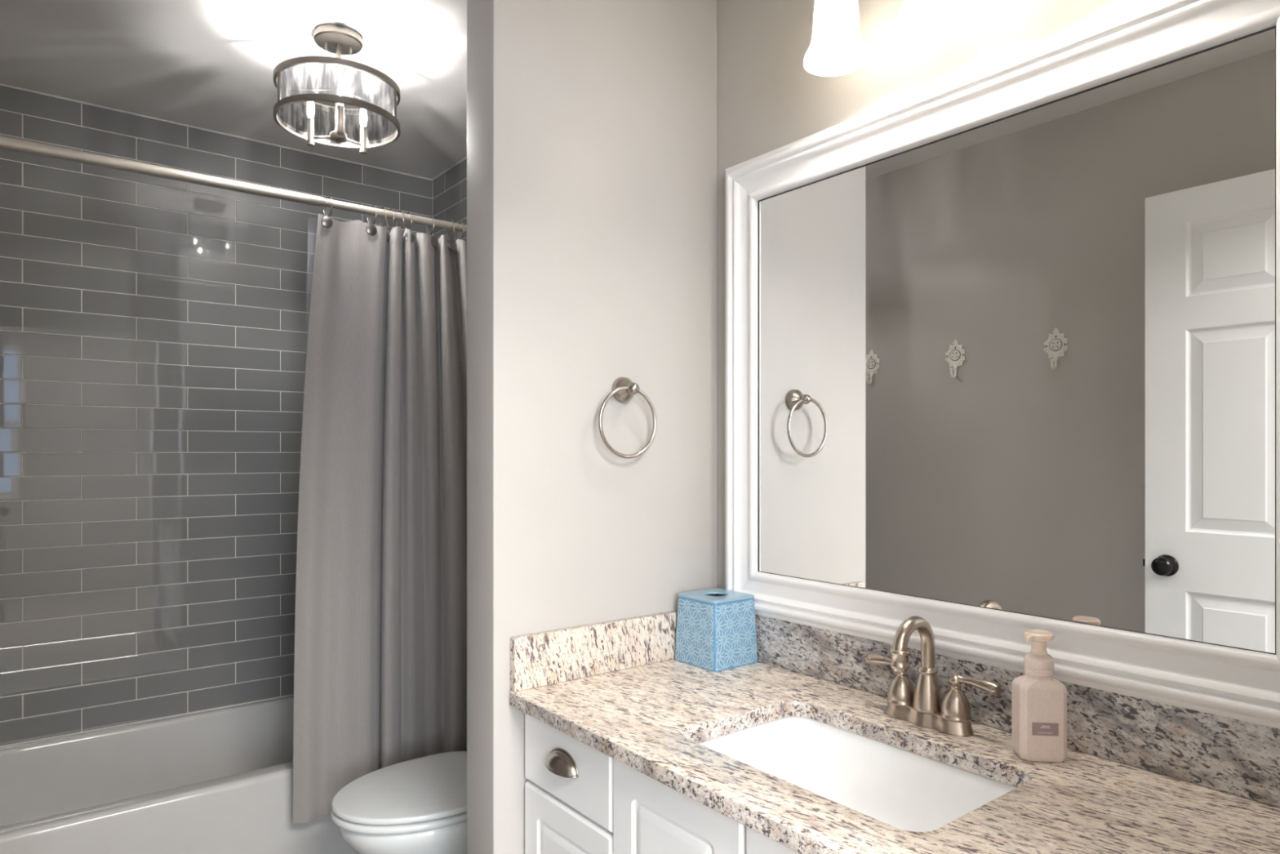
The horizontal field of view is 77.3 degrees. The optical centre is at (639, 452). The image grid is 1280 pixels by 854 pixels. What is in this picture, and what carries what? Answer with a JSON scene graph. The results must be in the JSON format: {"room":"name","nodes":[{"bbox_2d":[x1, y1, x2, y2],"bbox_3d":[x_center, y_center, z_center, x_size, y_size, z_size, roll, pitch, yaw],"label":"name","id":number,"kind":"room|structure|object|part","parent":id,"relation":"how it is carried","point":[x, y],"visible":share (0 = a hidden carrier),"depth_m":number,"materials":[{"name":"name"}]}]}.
{"room":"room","nodes":[
{"label":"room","id":0,"kind":"room"},
{"bbox_2d":[0,85,432,747],"bbox_3d":[-1.558,0.065,2.920,1.880,2.430,0.121,0,0,-38],"label":"wall","id":1,"kind":"structure","parent":0,"point":[154,330],"depth_m":2.74,"materials":[{"name":"grey tile"}]},
{"bbox_2d":[0,83,466,181],"bbox_3d":[-1.287,-1.147,2.574,1.641,0.005,0.761,0,0,-38],"label":"trim","id":2,"kind":"structure","parent":1,"relation":"attached to","point":[2,85],"depth_m":2.87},
{"bbox_2d":[0,0,466,179],"bbox_3d":[-0.588,-1.175,1.679,1.880,0.050,3.270,0,0,-38],"label":"ceiling","id":3,"kind":"structure","parent":0,"point":[209,64],"depth_m":2.36,"materials":[{"name":"paint"}]},
{"bbox_2d":[273,23,399,154],"bbox_3d":[-0.833,-1.000,2.210,0.328,0.300,0.328,0,0,-38],"label":"ceiling light","id":4,"kind":"object","parent":3,"relation":"attached to","point":[339,40],"visible":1,"depth_m":2.17,"materials":[{"name":"metal"}]},
{"bbox_3d":[-0.944,-0.957,2.092,0.008,0.080,0.008,0,0,-38],"label":"post","id":5,"kind":"part","parent":4,"relation":"part of","materials":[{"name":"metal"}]},
{"bbox_3d":[-0.880,-0.871,2.214,0.055,0.006,0.006,0,0,5],"label":"arm","id":6,"kind":"part","parent":4,"relation":"part of","materials":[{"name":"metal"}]},
{"bbox_3d":[-0.833,-0.958,2.210,0.308,0.104,0.308,0,0,-38],"label":"lamp shade","id":7,"kind":"part","parent":4,"relation":"part of","materials":[{"name":"clear glass"}]},
{"bbox_3d":[-0.833,-1.003,2.210,0.015,0.246,0.015,0,0,-38],"label":"stem","id":8,"kind":"part","parent":4,"relation":"part of","materials":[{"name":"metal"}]},
{"bbox_3d":[-0.805,-0.871,2.248,0.006,0.006,0.055,0,0,35],"label":"arm","id":9,"kind":"part","parent":4,"relation":"part of","materials":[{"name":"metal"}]},
{"bbox_3d":[-0.672,-0.957,2.195,0.008,0.080,0.008,0,0,-38],"label":"post","id":10,"kind":"part","parent":4,"relation":"part of","materials":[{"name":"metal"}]},
{"bbox_2d":[432,159,466,241],"bbox_3d":[-0.594,0.065,3.115,0.121,2.430,0.761,0,0,-38],"label":"wall","id":11,"kind":"structure","parent":0,"point":[450,188],"depth_m":3.23,"materials":[{"name":"grey tile"}]},
{"bbox_2d":[0,135,466,232],"bbox_3d":[-1.041,-0.733,2.258,1.640,0.064,0.064,0,0,-38],"label":"shower rod","id":12,"kind":"object","parent":11,"relation":"attached to","point":[6,143],"visible":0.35,"depth_m":2.14,"materials":[{"name":"silver metal"}]},
{"bbox_2d":[320,196,333,227],"bbox_3d":[-0.907,-0.696,2.332,0.031,0.110,0.105,0,0,-15],"label":"curtain ring","id":13,"kind":"object","parent":12,"relation":"hanging from","point":[326,221],"visible":0.88,"depth_m":2.29,"materials":[{"name":"silver metal"}]},
{"bbox_2d":[293,213,466,822],"bbox_3d":[-0.693,0.178,2.482,0.735,1.728,0.098,0,0,-38],"label":"shower curtain","id":14,"kind":"object","parent":13,"relation":"hanging from","point":[380,659],"visible":0.63,"depth_m":2.39,"materials":[{"name":"grey fabric"}]},
{"bbox_2d":[365,204,377,235],"bbox_3d":[-0.806,-0.696,2.411,0.031,0.110,0.106,0,0,-14],"label":"curtain ring","id":15,"kind":"object","parent":12,"relation":"hanging from","point":[371,229],"visible":0.91,"depth_m":2.37,"materials":[{"name":"metal"}]},
{"bbox_2d":[378,207,386,226],"bbox_3d":[-0.806,-0.696,2.442,0.043,0.110,0.060,0,0,-38],"label":"curtain ring","id":16,"kind":"object","parent":12,"relation":"hanging from","point":[381,207],"visible":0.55,"depth_m":2.44,"materials":[{"name":"metal"}]},
{"bbox_2d":[386,208,394,241],"bbox_3d":[-0.786,-0.696,2.457,0.043,0.110,0.060,0,0,-38],"label":"curtain ring","id":17,"kind":"object","parent":12,"relation":"hanging from","point":[388,237],"visible":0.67,"depth_m":2.45,"materials":[{"name":"metal"}]},
{"bbox_2d":[389,210,404,239],"bbox_3d":[-0.762,-0.696,2.476,0.043,0.110,0.060,0,0,-38],"label":"curtain ring","id":18,"kind":"object","parent":12,"relation":"hanging from","point":[399,211],"visible":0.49,"depth_m":2.47,"materials":[{"name":"metal"}]},
{"bbox_2d":[404,212,415,242],"bbox_3d":[-0.729,-0.696,2.484,0.034,0.110,0.088,0,0,-38],"label":"curtain ring","id":19,"kind":"object","parent":12,"relation":"hanging from","point":[412,237],"visible":0.77,"depth_m":2.46,"materials":[{"name":"metal"}]},
{"bbox_2d":[426,216,438,246],"bbox_3d":[-0.670,-0.696,2.530,0.034,0.110,0.088,0,0,-38],"label":"curtain ring","id":20,"kind":"object","parent":12,"relation":"hanging from","point":[434,242],"visible":0.86,"depth_m":2.50,"materials":[{"name":"metal"}]},
{"bbox_2d":[446,220,456,249],"bbox_3d":[-0.607,-0.696,2.574,0.031,0.110,0.092,0,0,-14],"label":"curtain ring","id":21,"kind":"object","parent":12,"relation":"hanging from","point":[451,245],"visible":0.93,"depth_m":2.54,"materials":[{"name":"metal"}]},
{"bbox_2d":[450,222,464,253],"bbox_3d":[-0.603,-0.696,2.600,0.043,0.110,0.060,0,0,-38],"label":"curtain ring","id":22,"kind":"object","parent":12,"relation":"hanging from","point":[455,251],"visible":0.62,"depth_m":2.59,"materials":[{"name":"metal"}]},
{"bbox_2d":[466,0,716,853],"bbox_3d":[-0.084,0.065,1.744,0.584,2.430,0.116,0,0,-38],"label":"wall partition","id":23,"kind":"structure","parent":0,"point":[592,124],"depth_m":1.64,"materials":[{"name":"paint"}]},
{"bbox_2d":[598,377,657,458],"bbox_3d":[-0.031,-0.073,1.677,0.151,0.173,0.054,0,0,-38],"label":"towel ring","id":24,"kind":"object","parent":23,"relation":"attached to","point":[623,389],"visible":1,"depth_m":1.68,"materials":[{"name":"silver metal"}]},
{"bbox_3d":[-0.014,-0.133,1.673,0.026,0.026,0.026,0,0,-38],"label":"knob","id":25,"kind":"part","parent":24,"relation":"part of","materials":[{"name":"silver metal"}]},
{"bbox_2d":[716,0,1149,588],"bbox_3d":[0.635,0.065,1.469,0.210,2.430,1.434,0,0,-38],"label":"wall","id":26,"kind":"structure","parent":0,"point":[767,100],"depth_m":1.67,"materials":[{"name":"paint"}]},
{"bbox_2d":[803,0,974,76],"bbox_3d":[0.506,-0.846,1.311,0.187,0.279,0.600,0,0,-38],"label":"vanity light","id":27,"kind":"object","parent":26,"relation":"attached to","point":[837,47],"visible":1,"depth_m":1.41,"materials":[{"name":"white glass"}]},
{"bbox_3d":[0.354,-0.755,1.447,0.048,0.060,0.048,0,0,-38],"label":"bulb","id":28,"kind":"part","parent":27,"relation":"part of","materials":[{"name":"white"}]},
{"bbox_3d":[0.354,-0.773,1.447,0.115,0.135,0.115,0,0,-38],"label":"lamp shade","id":29,"kind":"part","parent":27,"relation":"part of","materials":[{"name":"white glass"}]},
{"bbox_3d":[0.477,-0.755,1.289,0.048,0.060,0.048,0,0,-38],"label":"bulb","id":30,"kind":"part","parent":27,"relation":"part of","materials":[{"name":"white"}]},
{"bbox_3d":[0.477,-0.773,1.289,0.115,0.135,0.115,0,0,-38],"label":"lamp shade","id":31,"kind":"part","parent":27,"relation":"part of","materials":[{"name":"white glass"}]},
{"bbox_2d":[724,0,1279,728],"bbox_3d":[0.538,-0.145,1.397,0.032,1.005,1.109,0,0,-38],"label":"wall mirror","id":32,"kind":"object","parent":26,"relation":"attached to","point":[1002,336],"visible":0.9,"depth_m":1.28,"materials":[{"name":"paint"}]},
{"bbox_2d":[755,613,1279,807],"bbox_3d":[0.549,0.406,1.392,0.020,0.102,1.176,0,0,-38],"label":"backsplash","id":33,"kind":"structure","parent":26,"relation":"attached to","point":[1239,757],"depth_m":1.19,"materials":[{"name":"stone"}]},
{"bbox_3d":[-0.588,1.305,1.679,1.880,0.050,3.270,0,0,-38],"label":"floor","id":34,"kind":"structure","parent":0,"visible":0},
{"bbox_2d":[0,695,356,853],"bbox_3d":[-1.288,1.099,2.574,1.636,0.362,0.753,0,0,-38],"label":"bathtub","id":35,"kind":"object","parent":34,"relation":"on","point":[220,780],"visible":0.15,"depth_m":2.46,"materials":[{"name":"ceramic"}]},
{"bbox_2d":[330,751,466,853],"bbox_3d":[-0.429,0.905,2.159,0.778,0.750,0.440,0,0,-38],"label":"toilet","id":36,"kind":"object","parent":34,"relation":"on","point":[416,806],"visible":0.29,"depth_m":1.93,"materials":[{"name":"ceramic"}]},
{"bbox_3d":[-0.556,0.883,2.059,0.455,0.017,0.372,0,0,-38],"label":"seat","id":37,"kind":"part","parent":36,"relation":"part of","materials":[{"name":"plastic"}]},
{"bbox_3d":[-0.469,1.087,2.127,0.640,0.385,0.370,0,0,-38],"label":"bowl","id":38,"kind":"part","parent":36,"relation":"part of","materials":[{"name":"ceramic"}]},
{"bbox_2d":[524,713,799,853],"bbox_3d":[0.336,0.884,1.236,0.547,0.792,1.190,0,0,-38],"label":"vanity cabinet","id":39,"kind":"object","parent":34,"relation":"on","point":[580,799],"visible":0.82,"depth_m":1.34,"materials":[{"name":"paint"}]},
{"bbox_3d":[-0.147,0.552,1.432,0.027,0.037,0.098,0,0,-38],"label":"cup pull","id":40,"kind":"part","parent":39,"relation":"part of","materials":[{"name":"silver metal"}]},
{"bbox_3d":[-0.130,0.566,1.445,0.019,0.134,0.287,0,0,-38],"label":"drawer","id":41,"kind":"part","parent":39,"relation":"part of","materials":[{"name":"paint"}]},
{"bbox_3d":[-0.130,0.903,1.445,0.019,0.529,0.287,0,0,-38],"label":"door","id":42,"kind":"part","parent":39,"relation":"part of","materials":[{"name":"paint"}]},
{"bbox_3d":[0.053,0.833,1.211,0.019,0.670,0.300,0,0,-38],"label":"door","id":43,"kind":"part","parent":39,"relation":"part of","materials":[{"name":"paint"}]},
{"bbox_3d":[0.240,0.833,0.971,0.019,0.670,0.299,0,0,-38],"label":"door","id":44,"kind":"part","parent":39,"relation":"part of","materials":[{"name":"paint"}]},
{"bbox_2d":[510,609,1279,853],"bbox_3d":[0.333,0.421,1.236,0.552,0.132,1.196,0,0,-38],"label":"countertop","id":45,"kind":"structure","parent":39,"relation":"on","point":[1137,775],"depth_m":1.19,"materials":[{"name":"stone"}]},
{"bbox_2d":[675,587,757,671],"bbox_3d":[0.167,0.384,1.754,0.136,0.146,0.136,0,0,-38],"label":"tissue box cover","id":46,"kind":"object","parent":45,"relation":"on","point":[716,629],"visible":1,"depth_m":1.71,"materials":[{"name":"blue ceramic"}]},
{"bbox_2d":[697,715,1017,831],"bbox_3d":[0.312,0.562,1.221,0.360,0.149,0.510,0,0,-38],"label":"sink","id":47,"kind":"object","parent":45,"relation":"in","point":[899,788],"visible":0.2,"depth_m":1.36,"materials":[{"name":"ceramic"}]},
{"bbox_2d":[865,616,1001,737],"bbox_3d":[0.460,0.364,1.330,0.125,0.185,0.246,0,0,-38],"label":"faucet","id":48,"kind":"object","parent":45,"relation":"on","point":[924,707],"visible":1,"depth_m":1.33,"materials":[{"name":"silver metal"}]},
{"bbox_3d":[0.433,0.373,1.423,0.021,0.022,0.066,0,0,-38],"label":"lever","id":49,"kind":"part","parent":48,"relation":"part of","materials":[{"name":"silver metal"}]},
{"bbox_3d":[0.454,0.400,1.390,0.049,0.069,0.049,0,0,-38],"label":"handle","id":50,"kind":"part","parent":48,"relation":"part of","materials":[{"name":"silver metal"}]},
{"bbox_3d":[0.454,0.319,1.326,0.102,0.095,0.022,0,0,-38],"label":"spout","id":51,"kind":"part","parent":48,"relation":"part of","materials":[{"name":"silver metal"}]},
{"bbox_3d":[0.486,0.398,1.350,0.048,0.072,0.048,0,0,-38],"label":"spout","id":52,"kind":"part","parent":48,"relation":"part of","materials":[{"name":"silver metal"}]},
{"bbox_3d":[0.486,0.445,1.350,0.056,0.025,0.160,0,0,-38],"label":"plate","id":53,"kind":"part","parent":48,"relation":"part of","materials":[{"name":"silver metal"}]},
{"bbox_3d":[0.517,0.400,1.310,0.049,0.069,0.049,0,0,-38],"label":"handle","id":54,"kind":"part","parent":48,"relation":"part of","materials":[{"name":"silver metal"}]},
{"bbox_3d":[0.544,0.373,1.282,0.021,0.022,0.066,0,0,-38],"label":"lever","id":55,"kind":"part","parent":48,"relation":"part of","materials":[{"name":"silver metal"}]},
{"bbox_2d":[1011,629,1066,762],"bbox_3d":[0.599,0.363,1.202,0.067,0.188,0.049,0,0,6],"label":"soap bottle","id":56,"kind":"object","parent":45,"relation":"on","point":[1038,699],"visible":1,"depth_m":1.18,"materials":[{"name":"plastic"}]},
{"bbox_3d":[0.599,0.292,1.202,0.022,0.022,0.022,0,0,-38],"label":"pump stem","id":57,"kind":"part","parent":56,"relation":"part of","materials":[{"name":"plastic"}]},
{"bbox_3d":[0.597,0.407,1.177,0.037,0.019,0.001,0,0,6],"label":"label panel","id":58,"kind":"part","parent":56,"relation":"part of","materials":[{"name":"paper"}]}
]}

